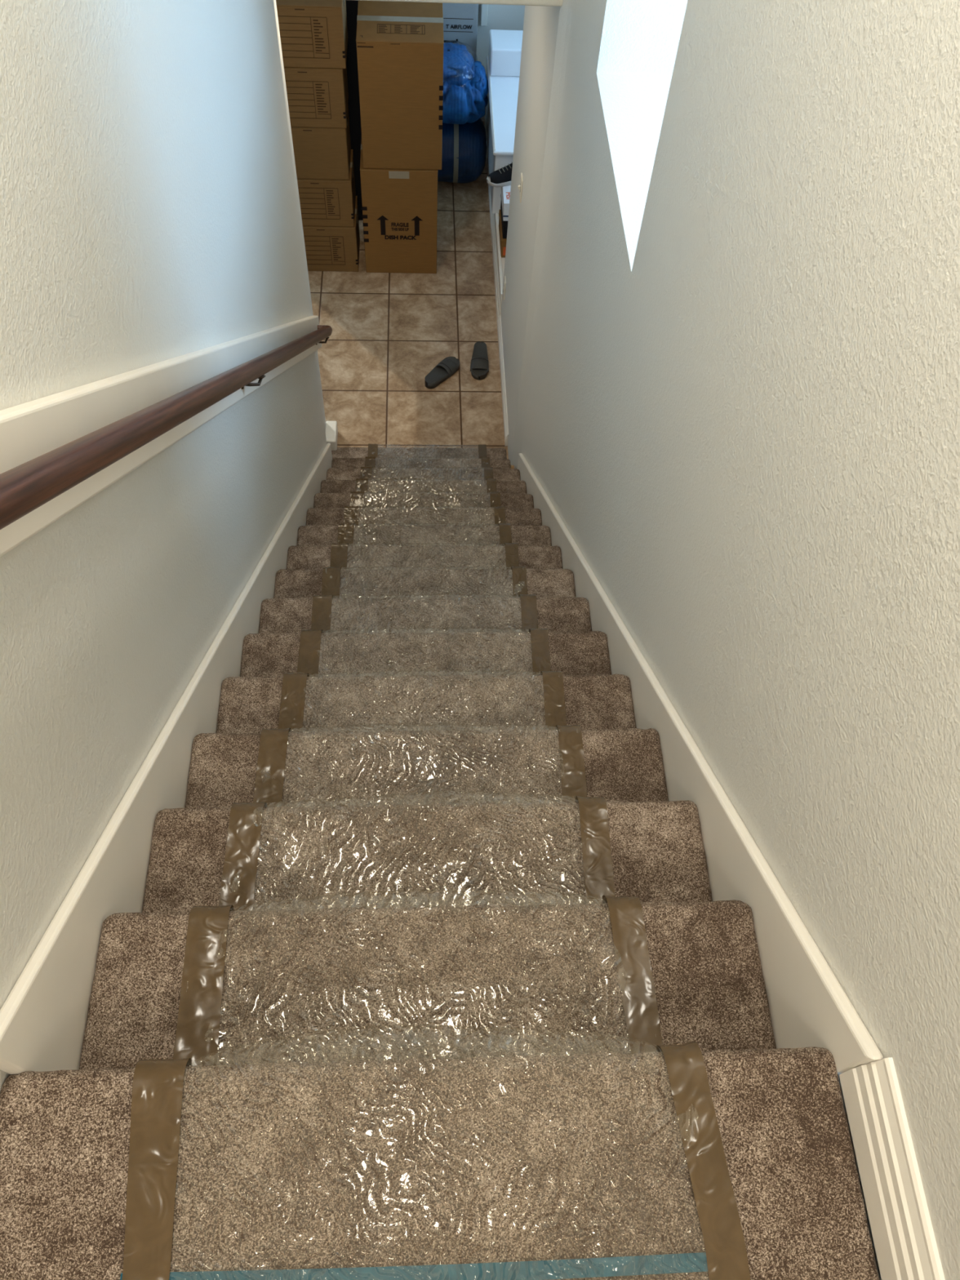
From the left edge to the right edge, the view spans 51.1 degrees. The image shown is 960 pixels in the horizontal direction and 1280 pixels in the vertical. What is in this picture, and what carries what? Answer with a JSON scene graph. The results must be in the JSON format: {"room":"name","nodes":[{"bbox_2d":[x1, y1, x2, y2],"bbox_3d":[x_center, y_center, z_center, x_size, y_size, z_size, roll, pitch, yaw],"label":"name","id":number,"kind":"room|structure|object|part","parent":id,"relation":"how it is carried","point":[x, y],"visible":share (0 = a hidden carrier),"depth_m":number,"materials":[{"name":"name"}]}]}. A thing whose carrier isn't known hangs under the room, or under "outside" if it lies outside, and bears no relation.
{"room":"home staircase","nodes":[
{"label":"home staircase","id":0,"kind":"room"},
{"bbox_2d":[0,0,326,1092],"bbox_3d":[-0.668,-0.040,1.876,0.120,5.488,6.060,0,58,-3],"label":"wall","id":1,"kind":"structure","parent":0,"point":[149,215],"depth_m":1.71,"materials":[{"name":"white paint"}]},
{"bbox_2d":[0,315,321,557],"bbox_3d":[-0.565,-0.264,1.386,0.032,4.580,5.515,0,58,-3],"label":"board","id":2,"kind":"object","parent":1,"relation":"attached to","point":[29,430],"visible":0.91,"depth_m":1.53,"materials":[{"name":"white wood"}]},
{"bbox_2d":[0,443,332,1074],"bbox_3d":[-0.689,-0.157,3.444,0.020,3.321,3.525,0,58,-3],"label":"baseboard","id":3,"kind":"structure","parent":1,"relation":"attached to","point":[43,1017],"depth_m":1.60,"materials":[{"name":"white wood"}]},
{"bbox_2d":[0,324,332,529],"bbox_3d":[-0.530,-0.276,1.387,0.098,4.285,5.364,0,58,-3],"label":"handrail","id":4,"kind":"object","parent":1,"relation":"attached to","point":[25,487],"visible":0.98,"depth_m":1.34,"materials":[{"name":"brown wood"}]},
{"bbox_2d":[325,421,337,450],"bbox_3d":[-0.841,-1.155,5.691,0.062,0.085,0.160,0,58,-3],"label":"baseboard","id":5,"kind":"structure","parent":1,"relation":"attached to","point":[331,429],"depth_m":5.65,"materials":[{"name":"white wood"}]},
{"bbox_2d":[307,120,507,448],"bbox_3d":[-0.527,-2.492,6.651,3.900,0.100,3.350,0,58,-3],"label":"floor","id":6,"kind":"structure","parent":0,"point":[390,331],"depth_m":6.19,"materials":[{"name":"tile"}]},
{"bbox_2d":[302,195,359,271],"bbox_3d":[-0.996,-2.605,6.443,0.427,0.328,0.326,0,58,-3],"label":"box","id":7,"kind":"object","parent":6,"relation":"on","point":[327,248],"visible":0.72,"depth_m":6.36,"materials":[{"name":"brown cardboard"}]},
{"bbox_2d":[297,149,355,226],"bbox_3d":[-0.989,-2.777,6.171,0.427,0.311,0.326,0,58,-3],"label":"box","id":8,"kind":"object","parent":7,"relation":"on","point":[323,202],"visible":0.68,"depth_m":6.08,"materials":[{"name":"brown cardboard"}]},
{"bbox_2d":[290,106,351,179],"bbox_3d":[-0.986,-2.951,5.904,0.427,0.322,0.326,0,58,-3],"label":"box","id":9,"kind":"object","parent":8,"relation":"on","point":[319,153],"visible":0.34,"depth_m":5.82,"materials":[{"name":"brown cardboard"}]},
{"bbox_2d":[284,66,348,128],"bbox_3d":[-0.965,-3.119,5.623,0.427,0.330,0.326,0,58,-3],"label":"box","id":10,"kind":"object","parent":9,"relation":"on","point":[317,97],"visible":0.53,"depth_m":5.54,"materials":[{"name":"brown cardboard"}]},
{"bbox_2d":[275,0,347,68],"bbox_3d":[-0.931,-3.292,5.349,0.427,0.316,0.326,0,58,-3],"label":"box","id":11,"kind":"object","parent":10,"relation":"on","point":[313,33],"visible":0.66,"depth_m":5.25,"materials":[{"name":"brown cardboard"}]},
{"bbox_2d":[345,0,363,220],"bbox_3d":[-0.714,-3.350,5.997,0.262,1.900,0.038,0,58,-3],"label":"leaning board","id":12,"kind":"object","parent":6,"relation":"on","point":[353,102],"visible":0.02,"depth_m":6.07,"materials":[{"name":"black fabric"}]},
{"bbox_2d":[360,140,437,273],"bbox_3d":[-0.501,-2.764,6.337,0.460,0.720,0.461,0,58,-3],"label":"box","id":13,"kind":"object","parent":6,"relation":"on","point":[399,206],"visible":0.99,"depth_m":6.18,"materials":[{"name":"brown cardboard"}]},
{"bbox_2d":[355,0,444,169],"bbox_3d":[-0.446,-3.156,5.727,0.464,0.726,0.463,0,58,-3],"label":"box","id":14,"kind":"object","parent":13,"relation":"on","point":[400,44],"visible":0.99,"depth_m":5.50,"materials":[{"name":"brown cardboard"}]},
{"bbox_2d":[424,356,459,388],"bbox_3d":[-0.228,-1.612,6.021,0.112,0.064,0.285,34,62,17],"label":"sandal","id":15,"kind":"object","parent":6,"relation":"on","point":[446,368],"visible":1,"depth_m":6.01,"materials":[{"name":"grey plastic"}]},
{"bbox_2d":[442,3,478,60],"bbox_3d":[-0.247,-4.005,6.784,0.434,1.298,0.341,0,58,-3],"label":"appliance box","id":16,"kind":"object","parent":6,"relation":"on","point":[460,20],"visible":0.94,"depth_m":6.51,"materials":[{"name":"white cardboard"}]},
{"bbox_2d":[437,118,487,182],"bbox_3d":[-0.229,-3.394,6.916,0.555,0.443,0.486,0,58,-3],"label":"duffel bag","id":17,"kind":"object","parent":6,"relation":"on","point":[464,153],"visible":0.44,"depth_m":6.75,"materials":[{"name":"blue fabric"}]},
{"bbox_2d":[442,40,488,124],"bbox_3d":[-0.162,-3.636,6.568,0.450,0.409,0.494,0,58,-3],"label":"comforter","id":18,"kind":"object","parent":17,"relation":"on","point":[465,82],"visible":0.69,"depth_m":6.45,"materials":[{"name":"blue fabric"}]},
{"bbox_2d":[470,341,488,380],"bbox_3d":[-0.001,-1.700,6.088,0.112,0.064,0.285,3,58,-1],"label":"sandal","id":19,"kind":"object","parent":6,"relation":"on","point":[479,365],"visible":1,"depth_m":6.05,"materials":[{"name":"grey plastic"}]},
{"bbox_2d":[360,0,562,6],"bbox_3d":[0.302,-3.037,2.295,2.140,2.940,0.120,0,58,-3],"label":"wall header","id":20,"kind":"structure","parent":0,"point":[522,2],"depth_m":3.49,"materials":[{"name":"paint"}]},
{"bbox_2d":[475,4,524,120],"bbox_3d":[-0.525,-4.558,6.408,3.900,2.498,0.100,0,58,-3],"label":"wall","id":21,"kind":"structure","parent":0,"point":[502,17],"depth_m":6.89,"materials":[{"name":"white paint"}]},
{"bbox_2d":[480,4,488,26],"bbox_3d":[0.066,-4.676,6.096,0.045,1.790,0.069,0,58,-3],"label":"trim","id":22,"kind":"structure","parent":21,"relation":"attached to","point":[484,7],"depth_m":6.77,"materials":[{"name":"white wood"}]},
{"bbox_2d":[497,213,505,282],"bbox_3d":[0.481,-2.976,6.807,0.765,0.240,2.233,0,58,-3],"label":"platform","id":23,"kind":"object","parent":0,"point":[503,260],"depth_m":6.25,"materials":[{"name":"white"}]},
{"bbox_2d":[498,209,506,257],"bbox_3d":[0.289,-2.551,6.316,0.330,0.125,0.310,0,58,-3],"label":"shoe box","id":24,"kind":"object","parent":23,"relation":"on","point":[502,241],"visible":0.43,"depth_m":6.25,"materials":[{"name":"brown cardboard"}]},
{"bbox_2d":[500,195,507,238],"bbox_3d":[0.299,-2.629,6.220,0.330,0.120,0.310,0,58,-3],"label":"shoe box","id":25,"kind":"object","parent":24,"relation":"on","point":[504,224],"visible":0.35,"depth_m":6.15,"materials":[{"name":"black cardboard"}]},
{"bbox_2d":[501,185,511,221],"bbox_3d":[0.299,-2.697,6.119,0.330,0.121,0.311,0,58,-3],"label":"shoe box","id":26,"kind":"object","parent":25,"relation":"on","point":[505,190],"visible":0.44,"depth_m":6.04,"materials":[{"name":"white cardboard"}]},
{"bbox_2d":[486,161,512,186],"bbox_3d":[0.183,-2.824,6.041,0.289,0.135,0.099,-15,60,-12],"label":"sneaker","id":27,"kind":"object","parent":26,"relation":"on","point":[501,177],"visible":0.49,"depth_m":6.03,"materials":[{"name":"black fabric"}]},
{"bbox_3d":[0.301,-2.720,6.084,0.330,0.035,0.310,0,58,-3],"label":"lid","id":28,"kind":"part","parent":26,"relation":"part of","materials":[{"name":"white cardboard"}]},
{"bbox_2d":[485,29,523,213],"bbox_3d":[0.346,-3.357,6.530,0.582,0.620,1.090,0,58,-3],"label":"base cabinet","id":29,"kind":"object","parent":23,"relation":"on","point":[504,57],"visible":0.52,"depth_m":6.44,"materials":[{"name":"laminate"}]},
{"bbox_2d":[488,29,523,76],"bbox_3d":[0.342,-3.824,6.556,0.560,0.171,0.250,0,58,-3],"label":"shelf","id":30,"kind":"object","parent":29,"relation":"attached to","point":[504,51],"depth_m":6.48,"materials":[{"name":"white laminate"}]},
{"bbox_2d":[500,0,959,1279],"bbox_3d":[0.881,-0.433,2.205,1.025,5.488,6.965,0,58,-3],"label":"wall","id":31,"kind":"structure","parent":0,"point":[743,417],"depth_m":1.45,"materials":[{"name":"white paint"}]},
{"bbox_2d":[484,106,502,322],"bbox_3d":[0.087,-2.976,6.780,0.025,0.250,2.233,0,58,-3],"label":"trim","id":32,"kind":"structure","parent":31,"relation":"attached to","point":[497,265],"depth_m":6.45,"materials":[{"name":"white wood"}]},
{"bbox_2d":[497,315,508,445],"bbox_3d":[0.135,-1.562,5.992,0.015,0.096,1.000,0,58,-3],"label":"baseboard","id":33,"kind":"structure","parent":31,"relation":"attached to","point":[499,323],"depth_m":5.94,"materials":[{"name":"white wood"}]},
{"bbox_2d":[502,275,506,299],"bbox_3d":[0.142,-2.057,5.870,0.009,0.116,0.072,0,58,-3],"label":"power outlet","id":34,"kind":"object","parent":31,"relation":"attached to","point":[504,281],"visible":1,"depth_m":5.84,"materials":[{"name":"beige plastic"}]},
{"bbox_2d":[517,173,523,203],"bbox_3d":[0.194,-2.198,4.887,0.018,0.116,0.072,0,58,-3],"label":"light switch","id":35,"kind":"object","parent":31,"relation":"attached to","point":[520,187],"visible":1,"depth_m":4.88,"materials":[{"name":"beige plastic"}]},
{"bbox_2d":[516,453,944,1279],"bbox_3d":[0.360,0.798,2.819,0.020,3.212,5.560,0,58,-3],"label":"baseboard","id":36,"kind":"structure","parent":31,"relation":"attached to","point":[809,1006],"depth_m":1.39,"materials":[{"name":"white wood"}]},
{"bbox_3d":[-0.103,0.732,4.663,1.560,0.099,4.250,0,58,-3],"label":"floor","id":37,"kind":"structure","parent":0,"visible":0},
{"bbox_2d":[0,447,879,1279],"bbox_3d":[-0.165,0.687,2.977,1.076,3.182,5.964,0,58,-3],"label":"carpeted staircase","id":38,"kind":"structure","parent":37,"relation":"on","point":[424,1057],"depth_m":1.46,"materials":[{"name":"carpet"}]},
{"bbox_2d":[121,444,750,1279],"bbox_3d":[-0.176,0.000,3.248,0.722,3.026,4.509,0,58,-3],"label":"tape","id":39,"kind":"object","parent":38,"relation":"on","point":[157,1084],"visible":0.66,"depth_m":1.45,"materials":[{"name":"brown plastic"}]},
{"bbox_2d":[120,1252,707,1279],"bbox_3d":[-0.061,0.692,1.099,0.655,0.001,0.023,0,58,-3],"label":"tape","id":40,"kind":"object","parent":39,"relation":"on","point":[686,1262],"visible":1,"depth_m":1.10,"materials":[{"name":"teal plastic"}]}
]}

